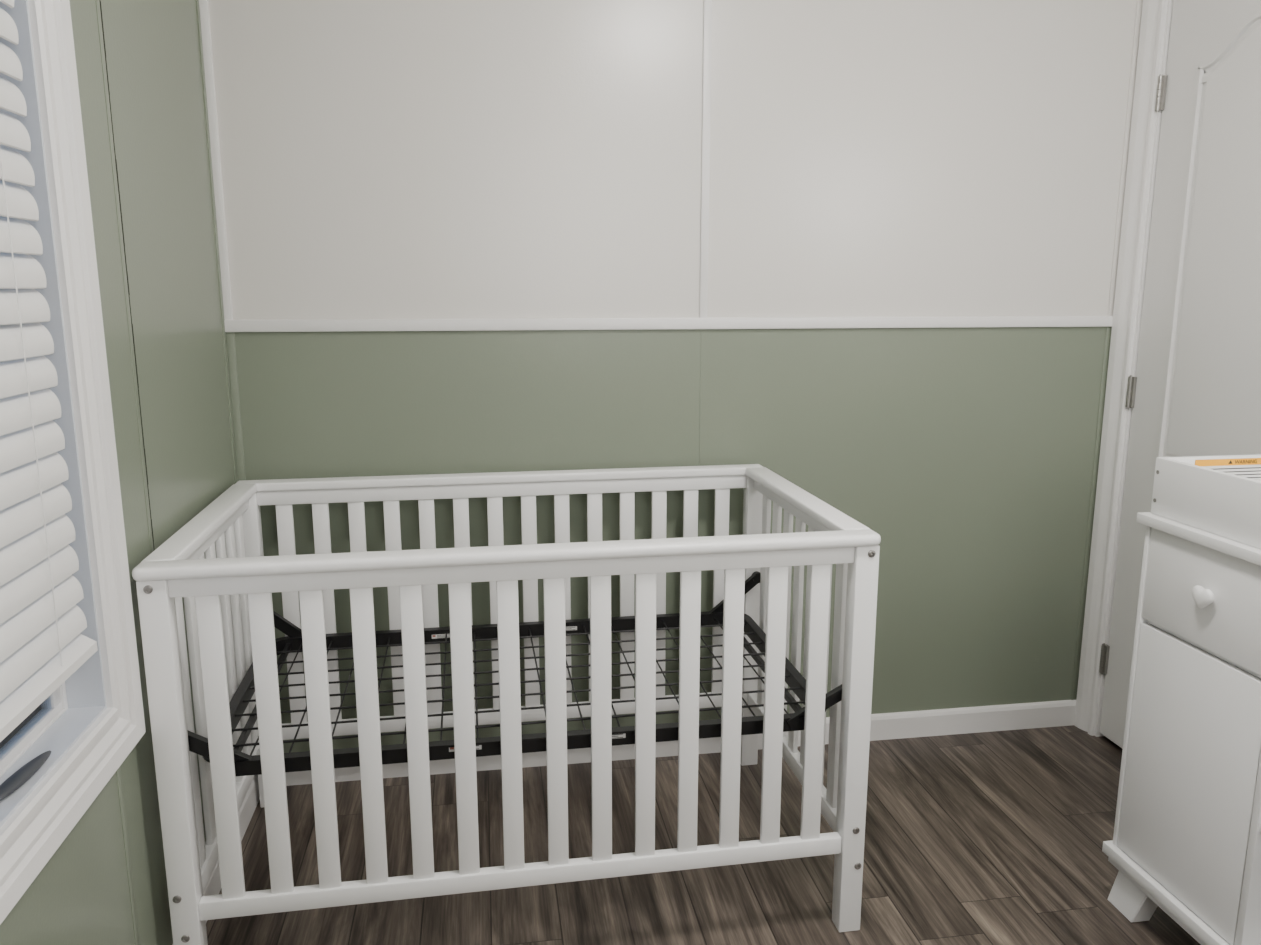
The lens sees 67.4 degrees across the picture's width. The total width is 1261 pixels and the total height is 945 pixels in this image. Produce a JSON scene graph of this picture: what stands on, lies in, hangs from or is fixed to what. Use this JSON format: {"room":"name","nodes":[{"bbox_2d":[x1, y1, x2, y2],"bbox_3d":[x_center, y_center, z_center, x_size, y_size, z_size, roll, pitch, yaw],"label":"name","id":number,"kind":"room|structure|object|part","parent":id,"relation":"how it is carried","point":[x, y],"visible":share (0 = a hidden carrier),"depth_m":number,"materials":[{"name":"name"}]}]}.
{"room":"children's room","nodes":[
{"label":"children's room","id":0,"kind":"room"},
{"bbox_2d":[0,0,240,944],"bbox_3d":[-0.803,0.052,0.551,0.120,2.450,3.900,-2,11,-9],"label":"wall","id":1,"kind":"structure","parent":0,"point":[81,896],"depth_m":1.84,"materials":[{"name":"green paint"}]},
{"bbox_2d":[0,0,106,826],"bbox_3d":[-0.876,-0.209,0.979,0.122,1.440,1.010,-2,11,-9],"label":"window","id":2,"kind":"structure","parent":1,"relation":"in","point":[28,754],"depth_m":1.48,"materials":[{"name":"plastic"}]},
{"bbox_3d":[-0.883,0.136,1.044,0.003,0.702,0.938,-2,11,-9],"label":"glass","id":3,"kind":"part","parent":2,"relation":"part of","materials":[{"name":"clear glass"}]},
{"bbox_3d":[-0.895,-0.208,0.976,0.045,1.428,0.998,-2,11,-9],"label":"sash","id":4,"kind":"part","parent":2,"relation":"part of","materials":[{"name":"white paint"}]},
{"bbox_2d":[0,0,97,741],"bbox_3d":[-0.828,-0.259,0.970,0.056,1.308,0.936,-2,11,-9],"label":"window blind","id":5,"kind":"object","parent":2,"relation":"attached to","point":[42,644],"visible":1,"depth_m":1.36,"materials":[{"name":"white plastic"}]},
{"bbox_3d":[-0.862,-0.309,1.317,0.002,1.252,0.002,-9,14,-38],"label":"ladder cord","id":6,"kind":"part","parent":5,"relation":"part of","materials":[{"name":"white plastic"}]},
{"bbox_3d":[-0.827,0.361,1.089,0.053,0.045,0.936,-2,11,-9],"label":"rail","id":7,"kind":"part","parent":5,"relation":"part of","materials":[{"name":"white plastic"}]},
{"bbox_2d":[0,0,145,923],"bbox_3d":[-0.806,-0.211,0.990,0.031,1.632,1.202,-2,11,-9],"label":"trim","id":8,"kind":"structure","parent":1,"relation":"attached to","point":[37,828],"depth_m":1.52,"materials":[{"name":"white paint"}]},
{"bbox_2d":[95,0,153,553],"bbox_3d":[-0.942,-0.227,1.785,0.002,2.370,0.017,-2,11,-9],"label":"trim","id":9,"kind":"structure","parent":1,"relation":"attached to","point":[97,1],"depth_m":1.75,"materials":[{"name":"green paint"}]},
{"bbox_2d":[116,767,139,944],"bbox_3d":[-0.899,0.739,1.700,0.002,0.505,0.018,-2,11,-9],"label":"trim","id":10,"kind":"structure","parent":1,"relation":"attached to","point":[118,772],"depth_m":1.69,"materials":[{"name":"green paint"}]},
{"bbox_2d":[172,775,259,944],"bbox_3d":[-0.737,1.213,0.779,0.011,0.083,3.887,-2,11,-9],"label":"baseboard","id":11,"kind":"structure","parent":1,"relation":"attached to","point":[251,800],"depth_m":2.44,"materials":[{"name":"white paint"}]},
{"bbox_2d":[196,0,237,482],"bbox_3d":[-1.044,-0.351,2.429,0.004,2.370,0.020,-2,11,-9],"label":"trim","id":12,"kind":"structure","parent":1,"relation":"attached to","point":[197,1],"depth_m":2.38,"materials":[{"name":"green paint"}]},
{"bbox_2d":[208,0,1136,752],"bbox_3d":[0.193,-0.363,2.704,2.770,2.450,0.120,-2,11,-9],"label":"wall","id":13,"kind":"structure","parent":0,"point":[381,159],"depth_m":2.60,"materials":[{"name":"green paint"}]},
{"bbox_2d":[199,0,232,319],"bbox_3d":[-1.036,-0.955,2.327,0.022,1.145,0.011,-2,11,-9],"label":"trim","id":14,"kind":"structure","parent":13,"relation":"attached to","point":[203,4],"depth_m":2.35,"materials":[{"name":"white paint"}]},
{"bbox_2d":[226,332,245,480],"bbox_3d":[-1.036,0.223,2.555,0.022,1.195,0.007,-2,11,-9],"label":"trim","id":15,"kind":"structure","parent":13,"relation":"attached to","point":[230,338],"depth_m":2.48,"materials":[{"name":"green paint"}]},
{"bbox_2d":[224,316,1112,331],"bbox_3d":[0.202,-0.414,2.627,2.525,0.032,0.015,-2,11,-9],"label":"trim","id":16,"kind":"structure","parent":13,"relation":"attached to","point":[510,324],"depth_m":2.60,"materials":[{"name":"white paint"}]},
{"bbox_2d":[285,700,1075,785],"bbox_3d":[0.197,0.812,2.862,2.518,0.083,0.013,-2,11,-9],"label":"baseboard","id":17,"kind":"structure","parent":13,"relation":"attached to","point":[938,722],"depth_m":2.96,"materials":[{"name":"white paint"}]},
{"bbox_2d":[698,329,704,692],"bbox_3d":[0.202,0.186,2.749,0.011,1.195,0.004,-2,11,-9],"label":"trim","id":18,"kind":"structure","parent":13,"relation":"attached to","point":[702,330],"depth_m":2.68,"materials":[{"name":"green paint"}]},
{"bbox_2d":[699,0,711,317],"bbox_3d":[0.203,-0.992,2.519,0.022,1.145,0.009,-2,11,-9],"label":"trim","id":19,"kind":"structure","parent":13,"relation":"attached to","point":[707,7],"depth_m":2.54,"materials":[{"name":"white paint"}]},
{"bbox_2d":[1071,327,1111,699],"bbox_3d":[1.431,0.149,2.939,0.018,1.195,0.005,-2,11,-9],"label":"trim","id":20,"kind":"structure","parent":13,"relation":"attached to","point":[1108,329],"depth_m":2.93,"materials":[{"name":"green paint"}]},
{"bbox_2d":[1107,0,1142,315],"bbox_3d":[1.431,-1.029,2.711,0.018,1.145,0.006,-2,11,-9],"label":"trim","id":21,"kind":"structure","parent":13,"relation":"attached to","point":[1139,4],"depth_m":2.73,"materials":[{"name":"white paint"}]},
{"bbox_2d":[206,725,1200,944],"bbox_3d":[0.506,1.240,0.990,2.770,0.050,4.140,-2,11,-9],"label":"floor","id":22,"kind":"structure","parent":0,"point":[995,837],"depth_m":2.32,"materials":[{"name":"wood"}]},
{"bbox_2d":[132,464,880,944],"bbox_3d":[-0.256,0.514,2.256,1.412,0.898,0.813,-2,11,-10],"label":"crib","id":23,"kind":"object","parent":22,"relation":"on","point":[753,672],"visible":1,"depth_m":1.91,"materials":[{"name":"white paint"}]},
{"bbox_3d":[-0.857,0.617,1.783,0.050,0.874,0.045,-2,11,-10],"label":"leg","id":24,"kind":"part","parent":23,"relation":"part of","materials":[{"name":"white paint"}]},
{"bbox_3d":[-0.922,0.105,2.065,0.059,0.024,0.703,-2,11,-10],"label":"rail","id":25,"kind":"part","parent":23,"relation":"part of","materials":[{"name":"white paint"}]},
{"bbox_3d":[-0.923,0.136,2.067,0.022,0.037,0.705,-2,11,-10],"label":"rail","id":26,"kind":"part","parent":23,"relation":"part of","materials":[{"name":"white paint"}]},
{"bbox_3d":[-0.923,0.771,2.189,0.026,0.044,0.705,-2,11,-10],"label":"rail","id":27,"kind":"part","parent":23,"relation":"part of","materials":[{"name":"white paint"}]},
{"bbox_3d":[-0.985,0.477,2.509,0.050,0.874,0.045,-2,11,-10],"label":"leg","id":28,"kind":"part","parent":23,"relation":"part of","materials":[{"name":"white paint"}]},
{"bbox_3d":[-0.321,0.013,2.542,1.403,0.024,0.050,-2,11,-10],"label":"rail","id":29,"kind":"part","parent":23,"relation":"part of","materials":[{"name":"white paint"}]},
{"bbox_3d":[-0.318,0.044,2.542,1.303,0.037,0.022,-2,11,-10],"label":"rail","id":30,"kind":"part","parent":23,"relation":"part of","materials":[{"name":"white paint"}]},
{"bbox_3d":[-0.318,0.682,2.665,1.303,0.039,0.026,-2,11,-10],"label":"rail","id":31,"kind":"part","parent":23,"relation":"part of","materials":[{"name":"white paint"}]},
{"bbox_3d":[-0.192,0.155,1.809,1.411,0.024,0.060,-2,11,-10],"label":"rail","id":32,"kind":"part","parent":23,"relation":"part of","materials":[{"name":"white paint"}]},
{"bbox_3d":[-0.190,0.185,1.814,1.303,0.037,0.022,-2,11,-10],"label":"rail","id":33,"kind":"part","parent":23,"relation":"part of","materials":[{"name":"white paint"}]},
{"bbox_3d":[-0.255,0.492,2.249,1.293,0.037,0.689,-2,11,-10],"label":"support frame","id":34,"kind":"part","parent":23,"relation":"part of","materials":[{"name":"black metal"}]},
{"bbox_3d":[-0.190,0.822,1.937,1.303,0.039,0.026,-2,11,-10],"label":"rail","id":35,"kind":"part","parent":23,"relation":"part of","materials":[{"name":"white paint"}]},
{"bbox_3d":[0.348,0.434,2.736,0.050,0.874,0.045,-2,11,-10],"label":"leg","id":36,"kind":"part","parent":23,"relation":"part of","materials":[{"name":"white paint"}]},
{"bbox_3d":[0.414,0.092,2.294,0.022,0.037,0.705,-2,11,-10],"label":"rail","id":37,"kind":"part","parent":23,"relation":"part of","materials":[{"name":"white paint"}]},
{"bbox_3d":[0.414,0.727,2.416,0.026,0.044,0.705,-2,11,-10],"label":"rail","id":38,"kind":"part","parent":23,"relation":"part of","materials":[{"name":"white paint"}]},
{"bbox_3d":[0.408,0.062,2.291,0.059,0.024,0.703,-2,11,-10],"label":"rail","id":39,"kind":"part","parent":23,"relation":"part of","materials":[{"name":"white paint"}]},
{"bbox_3d":[0.476,0.573,2.010,0.050,0.874,0.045,-2,11,-10],"label":"leg","id":40,"kind":"part","parent":23,"relation":"part of","materials":[{"name":"white paint"}]},
{"bbox_2d":[1102,454,1260,944],"bbox_3d":[1.384,0.553,1.686,0.492,1.036,0.912,-2,11,-9],"label":"table","id":41,"kind":"object","parent":22,"relation":"on","point":[1186,842],"visible":1,"depth_m":1.89,"materials":[{"name":"white paint"}]},
{"bbox_3d":[1.134,0.616,1.924,0.015,0.529,0.338,-2,11,-9],"label":"door panel","id":42,"kind":"part","parent":41,"relation":"part of","materials":[{"name":"white wood"}]},
{"bbox_3d":[1.134,0.244,1.852,0.015,0.200,0.338,-2,11,-9],"label":"drawer","id":43,"kind":"part","parent":41,"relation":"part of","materials":[{"name":"white wood"}]},
{"bbox_3d":[1.116,0.244,1.840,0.027,0.043,0.052,-2,11,-9],"label":"knob","id":44,"kind":"part","parent":41,"relation":"part of","materials":[{"name":"white paint"}]},
{"bbox_3d":[1.390,0.103,1.604,0.439,0.120,0.880,-2,11,-9],"label":"tray frame","id":45,"kind":"part","parent":41,"relation":"part of","materials":[{"name":"white wood"}]},
{"bbox_3d":[1.830,-0.002,0.964,0.150,2.500,3.900,-2,11,-9],"label":"wall","id":46,"kind":"structure","parent":0,"visible":0},
{"bbox_2d":[1074,0,1172,736],"bbox_3d":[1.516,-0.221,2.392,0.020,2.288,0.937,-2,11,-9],"label":"trim","id":47,"kind":"structure","parent":46,"relation":"attached to","point":[1154,12],"depth_m":2.79,"materials":[{"name":"white paint"}]},
{"bbox_2d":[1099,0,1260,748],"bbox_3d":[1.539,-0.184,2.409,0.054,2.178,0.761,-2,11,-9],"label":"door","id":48,"kind":"structure","parent":46,"relation":"in","point":[1195,389],"depth_m":2.50,"materials":[{"name":"white wood"}]}
]}

